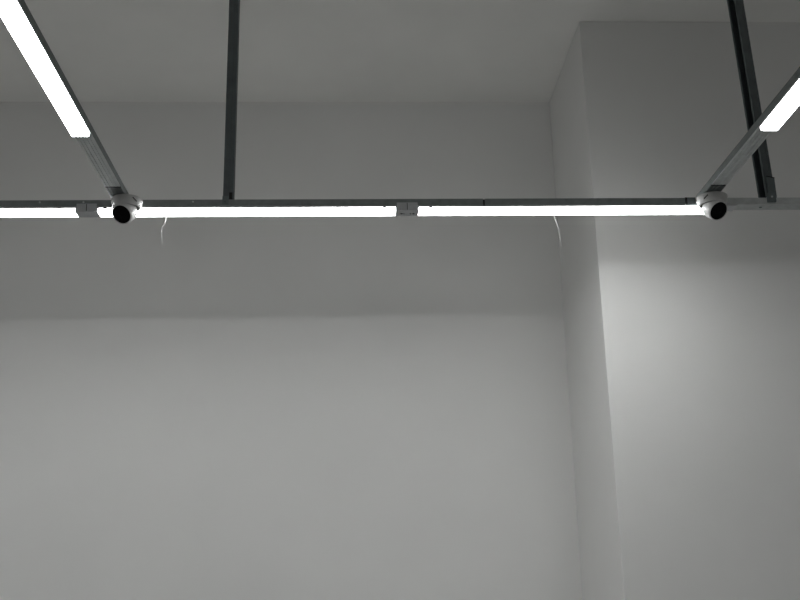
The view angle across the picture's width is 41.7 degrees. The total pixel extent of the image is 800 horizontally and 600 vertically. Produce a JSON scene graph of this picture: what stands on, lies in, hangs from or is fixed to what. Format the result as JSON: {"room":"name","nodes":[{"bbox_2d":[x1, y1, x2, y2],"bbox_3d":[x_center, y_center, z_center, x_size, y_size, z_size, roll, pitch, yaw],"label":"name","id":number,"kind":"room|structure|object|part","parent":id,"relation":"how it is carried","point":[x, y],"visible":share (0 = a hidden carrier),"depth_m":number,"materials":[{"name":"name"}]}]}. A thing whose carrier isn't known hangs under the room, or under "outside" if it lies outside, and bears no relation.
{"room":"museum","nodes":[
{"label":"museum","id":0,"kind":"room"},
{"bbox_2d":[0,102,582,599],"bbox_3d":[-0.120,1.005,5.404,8.900,4.404,0.150,0,-17,-2],"label":"wall","id":1,"kind":"structure","parent":0,"point":[202,407],"depth_m":5.50,"materials":[{"name":"white paint"}]},
{"bbox_2d":[0,0,799,101],"bbox_3d":[0.036,-2.700,1.022,8.900,0.150,10.689,0,-17,-2],"label":"ceiling","id":2,"kind":"structure","parent":0,"point":[106,50],"depth_m":5.36,"materials":[{"name":"white paint"}]},
{"bbox_2d":[222,0,239,204],"bbox_3d":[-0.695,-0.958,4.360,0.120,1.226,0.100,0,-17,-2],"label":"hanger","id":3,"kind":"object","parent":2,"relation":"hanging from","point":[234,5],"visible":1,"depth_m":4.30,"materials":[{"name":"grey metal"}]},
{"bbox_2d":[0,0,799,216],"bbox_3d":[-0.133,-1.109,1.770,7.306,0.051,5.163,0,-17,-2],"label":"lighting trunking","id":4,"kind":"object","parent":3,"relation":"hanging from","point":[742,203],"depth_m":4.15,"materials":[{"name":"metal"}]},
{"bbox_2d":[0,207,75,208],"bbox_3d":[-1.867,-0.350,4.139,1.180,0.004,0.059,0,-17,-2],"label":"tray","id":5,"kind":"object","parent":4,"relation":"on","point":[13,207],"depth_m":4.13,"materials":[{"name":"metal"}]},
{"bbox_3d":[-1.867,-0.343,4.136,1.180,0.020,0.061,0,-17,-2],"label":"linear lamp","id":6,"kind":"part","parent":4,"relation":"part of","materials":[{"name":"white plastic"}]},
{"bbox_3d":[-1.041,-0.723,2.933,0.059,0.020,1.180,0,-17,-2],"label":"linear lamp","id":7,"kind":"part","parent":4,"relation":"part of","materials":[{"name":"white plastic"}]},
{"bbox_3d":[-0.992,-1.120,1.708,0.060,0.030,5.102,0,-17,-2],"label":"lighting trunking","id":8,"kind":"part","parent":4,"relation":"part of","materials":[{"name":"grey metal"}]},
{"bbox_2d":[76,204,99,216],"bbox_3d":[-1.236,-0.355,4.165,0.079,0.034,0.063,0,-17,-2],"label":"connector","id":9,"kind":"object","parent":4,"relation":"attached to","point":[83,210],"visible":0.93,"depth_m":4.14,"materials":[{"name":"grey plastic"}]},
{"bbox_2d":[111,194,142,223],"bbox_3d":[-1.056,-0.340,4.053,0.119,0.104,0.119,0,-17,-2],"label":"security camera","id":10,"kind":"object","parent":4,"relation":"attached to","point":[125,209],"visible":1,"depth_m":4.02,"materials":[{"name":"white plastic"}]},
{"bbox_3d":[-0.605,-0.353,4.190,1.180,0.020,0.061,0,-17,-2],"label":"linear lamp","id":11,"kind":"part","parent":4,"relation":"part of","materials":[{"name":"white plastic"}]},
{"bbox_2d":[97,206,395,207],"bbox_3d":[-0.605,-0.360,4.193,1.180,0.004,0.059,0,-17,-2],"label":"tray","id":12,"kind":"object","parent":4,"relation":"on","point":[271,206],"depth_m":4.17,"materials":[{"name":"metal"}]},
{"bbox_2d":[396,202,417,215],"bbox_3d":[0.028,-0.363,4.218,0.083,0.037,0.063,0,-17,-2],"label":"connector","id":13,"kind":"object","parent":4,"relation":"attached to","point":[403,208],"visible":1,"depth_m":4.19,"materials":[{"name":"grey plastic"}]},
{"bbox_2d":[418,205,697,206],"bbox_3d":[0.661,-0.369,4.246,1.180,0.004,0.059,0,-17,-2],"label":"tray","id":14,"kind":"object","parent":4,"relation":"on","point":[530,205],"depth_m":4.22,"materials":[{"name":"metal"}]},
{"bbox_3d":[0.661,-0.362,4.243,1.180,0.020,0.061,0,-17,-2],"label":"linear lamp","id":15,"kind":"part","parent":4,"relation":"part of","materials":[{"name":"white plastic"}]},
{"bbox_2d":[696,191,727,220],"bbox_3d":[1.236,-0.360,4.144,0.119,0.102,0.119,0,-17,-2],"label":"security camera","id":16,"kind":"object","parent":4,"relation":"attached to","point":[713,204],"visible":1,"depth_m":4.11,"materials":[{"name":"white plastic"}]},
{"bbox_2d":[727,205,736,210],"bbox_3d":[1.307,-0.374,4.273,0.110,0.005,0.062,0,-17,-2],"label":"connector","id":17,"kind":"object","parent":4,"relation":"attached to","point":[730,207],"visible":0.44,"depth_m":4.26,"materials":[{"name":"grey plastic"}]},
{"bbox_3d":[1.319,-1.138,1.806,0.060,0.030,5.102,0,-17,-2],"label":"lighting trunking","id":18,"kind":"part","parent":4,"relation":"part of","materials":[{"name":"grey metal"}]},
{"bbox_3d":[1.272,-0.752,2.993,0.059,0.020,1.180,0,-17,-2],"label":"linear lamp","id":19,"kind":"part","parent":4,"relation":"part of","materials":[{"name":"white plastic"}]},
{"bbox_2d":[727,0,776,207],"bbox_3d":[1.457,-0.969,4.453,0.133,1.237,0.100,0,-17,-2],"label":"hanger","id":20,"kind":"object","parent":2,"relation":"hanging from","point":[765,183],"visible":1,"depth_m":4.42,"materials":[{"name":"grey metal"}]},
{"bbox_2d":[549,22,799,599],"bbox_3d":[2.554,0.839,5.037,3.284,4.404,0.853,0,-17,-2],"label":"wall pier","id":21,"kind":"object","parent":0,"point":[682,331],"visible":1,"depth_m":4.82,"materials":[{"name":"white paint"}]}
]}

